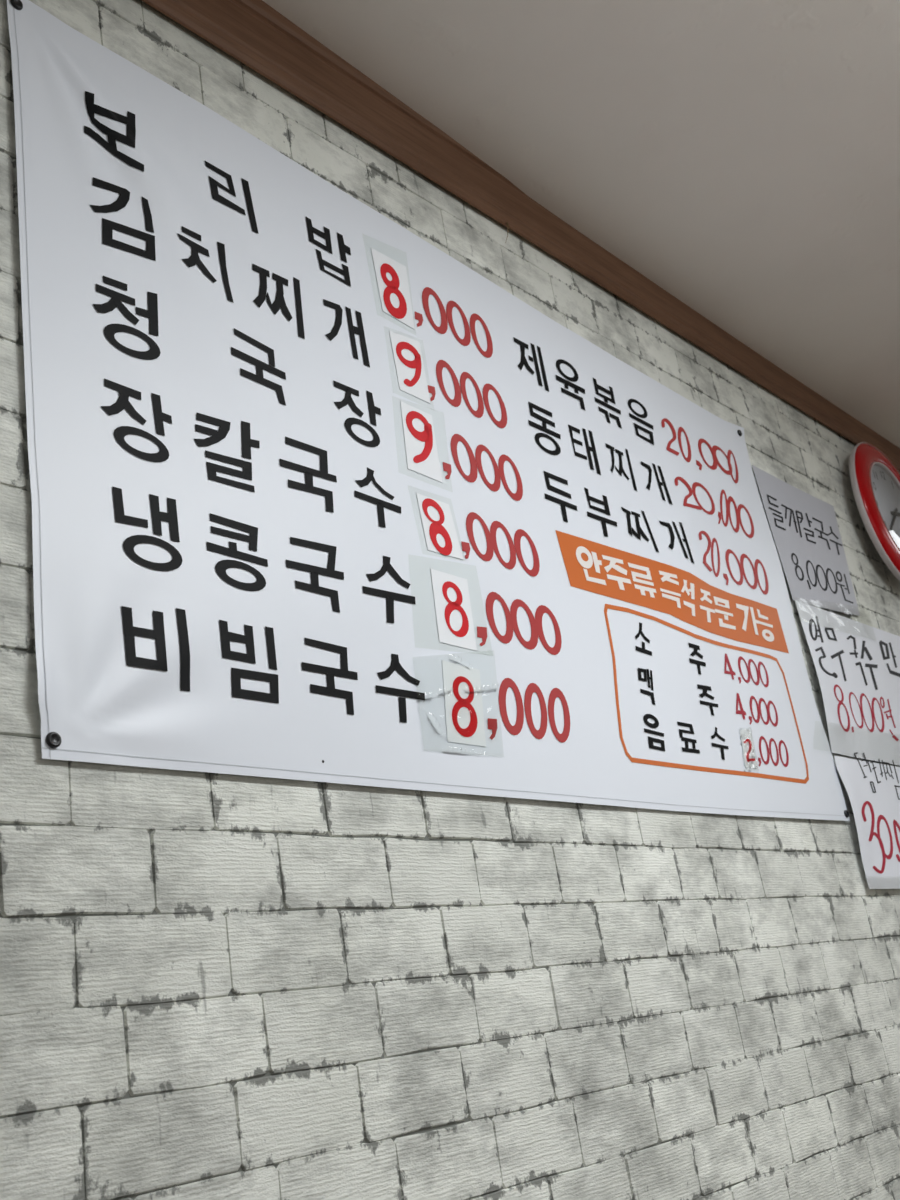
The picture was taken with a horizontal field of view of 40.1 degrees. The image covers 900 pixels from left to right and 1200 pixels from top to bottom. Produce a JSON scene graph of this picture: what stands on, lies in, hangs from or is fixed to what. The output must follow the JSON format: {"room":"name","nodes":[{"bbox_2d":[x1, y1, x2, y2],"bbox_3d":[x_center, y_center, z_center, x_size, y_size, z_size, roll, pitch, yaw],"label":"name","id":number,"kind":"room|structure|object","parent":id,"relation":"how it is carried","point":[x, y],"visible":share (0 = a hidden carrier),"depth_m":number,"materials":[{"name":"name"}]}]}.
{"room":"restaurant dining room","nodes":[
{"label":"restaurant dining room","id":0,"kind":"room"},
{"bbox_2d":[0,0,899,1199],"bbox_3d":[0.703,0.558,2.376,0.121,2.800,7.800,-25,-25,36],"label":"wall","id":1,"kind":"structure","parent":0,"point":[214,986],"depth_m":1.46,"materials":[{"name":"brick"}]},
{"bbox_2d":[7,0,849,820],"bbox_3d":[0.137,-0.142,1.954,0.014,0.948,1.792,-25,-25,36],"label":"banner","id":2,"kind":"object","parent":1,"relation":"attached to","point":[233,563],"visible":1,"depth_m":1.61,"materials":[{"name":"white plastic"}]},
{"bbox_2d":[10,0,22,9],"bbox_3d":[-0.521,-0.705,1.468,0.024,0.016,0.016,-25,-25,36],"label":"pushpin","id":3,"kind":"object","parent":2,"relation":"attached to","point":[17,4],"visible":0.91,"depth_m":1.46,"materials":[{"name":"black plastic"}]},
{"bbox_2d":[46,732,60,747],"bbox_3d":[-0.378,0.134,1.160,0.022,0.016,0.016,-25,-25,36],"label":"pushpin","id":4,"kind":"object","parent":2,"relation":"attached to","point":[53,739],"visible":0.99,"depth_m":1.15,"materials":[{"name":"black plastic"}]},
{"bbox_2d":[371,248,414,329],"bbox_3d":[-0.089,-0.480,1.869,0.001,0.158,0.098,-25,-25,36],"label":"price patch","id":5,"kind":"object","parent":2,"relation":"attached to","point":[392,279],"visible":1,"depth_m":1.87,"materials":[{"name":"white paper"}]},
{"bbox_2d":[389,331,429,402],"bbox_3d":[-0.061,-0.347,1.825,0.001,0.124,0.090,-25,-25,36],"label":"price patch","id":6,"kind":"object","parent":2,"relation":"attached to","point":[407,353],"visible":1,"depth_m":1.83,"materials":[{"name":"white paper"}]},
{"bbox_2d":[400,401,442,482],"bbox_3d":[-0.040,-0.229,1.783,0.001,0.137,0.125,-25,-25,36],"label":"price patch","id":7,"kind":"object","parent":2,"relation":"attached to","point":[419,435],"visible":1,"depth_m":1.78,"materials":[{"name":"white paper"}]},
{"bbox_2d":[416,493,463,559],"bbox_3d":[-0.017,-0.105,1.739,0.001,0.105,0.102,-25,-25,36],"label":"price patch","id":8,"kind":"object","parent":2,"relation":"attached to","point":[440,533],"visible":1,"depth_m":1.74,"materials":[{"name":"white paper"}]},
{"bbox_2d":[431,569,476,650],"bbox_3d":[-0.003,0.006,1.692,0.001,0.149,0.164,-25,-25,36],"label":"price patch","id":9,"kind":"object","parent":2,"relation":"attached to","point":[455,625],"visible":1,"depth_m":1.70,"materials":[{"name":"white paper"}]},
{"bbox_2d":[417,655,498,749],"bbox_3d":[0.015,0.129,1.640,0.007,0.160,0.181,-25,-26,36],"label":"price patch","id":10,"kind":"object","parent":2,"relation":"attached to","point":[462,684],"visible":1,"depth_m":1.64,"materials":[{"name":"white paper"}]},
{"bbox_2d":[740,729,757,767],"bbox_3d":[0.536,0.267,2.218,0.004,0.084,0.064,-25,-25,36],"label":"price patch","id":11,"kind":"object","parent":2,"relation":"attached to","point":[746,737],"visible":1,"depth_m":2.22,"materials":[{"name":"white paper"}]},
{"bbox_2d":[142,0,899,470],"bbox_3d":[0.561,-0.640,2.774,0.033,0.265,7.800,-25,-25,36],"label":"trim","id":12,"kind":"structure","parent":1,"relation":"attached to","point":[252,32],"depth_m":2.11,"materials":[{"name":"brown wood"}]},
{"bbox_2d":[752,465,859,615],"bbox_3d":[0.829,-0.116,2.818,0.004,0.323,0.420,-25,-25,35],"label":"paper sign","id":13,"kind":"object","parent":1,"relation":"attached to","point":[804,527],"visible":1,"depth_m":2.81,"materials":[{"name":"white paper"}]},
{"bbox_2d":[844,810,848,817],"bbox_3d":[0.777,0.427,2.445,0.025,0.015,0.015,-25,-25,36],"label":"pushpin","id":14,"kind":"object","parent":1,"relation":"attached to","point":[846,813],"visible":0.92,"depth_m":2.44,"materials":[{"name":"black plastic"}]},
{"bbox_2d":[795,600,899,765],"bbox_3d":[0.953,0.203,2.781,0.010,0.351,0.635,-24,-25,35],"label":"paper sign","id":15,"kind":"object","parent":1,"relation":"attached to","point":[857,664],"visible":1,"depth_m":2.71,"materials":[{"name":"white paper"}]},
{"bbox_2d":[834,752,899,888],"bbox_3d":[0.929,0.461,2.590,0.011,0.286,0.420,-25,-25,35],"label":"paper sign","id":16,"kind":"object","parent":1,"relation":"attached to","point":[873,789],"visible":1,"depth_m":2.53,"materials":[{"name":"white paper"}]},
{"bbox_2d":[849,442,899,580],"bbox_3d":[1.141,-0.216,3.220,0.070,0.412,0.412,-25,-25,36],"label":"wall clock","id":17,"kind":"object","parent":1,"relation":"attached to","point":[875,481],"visible":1,"depth_m":3.13,"materials":[{"name":"red plastic"}]},
{"bbox_2d":[262,0,899,447],"bbox_3d":[2.048,-1.414,1.615,4.300,0.199,7.800,-25,-25,36],"label":"ceiling","id":18,"kind":"structure","parent":0,"point":[741,157],"depth_m":2.21,"materials":[{"name":"white paint"}]}
]}

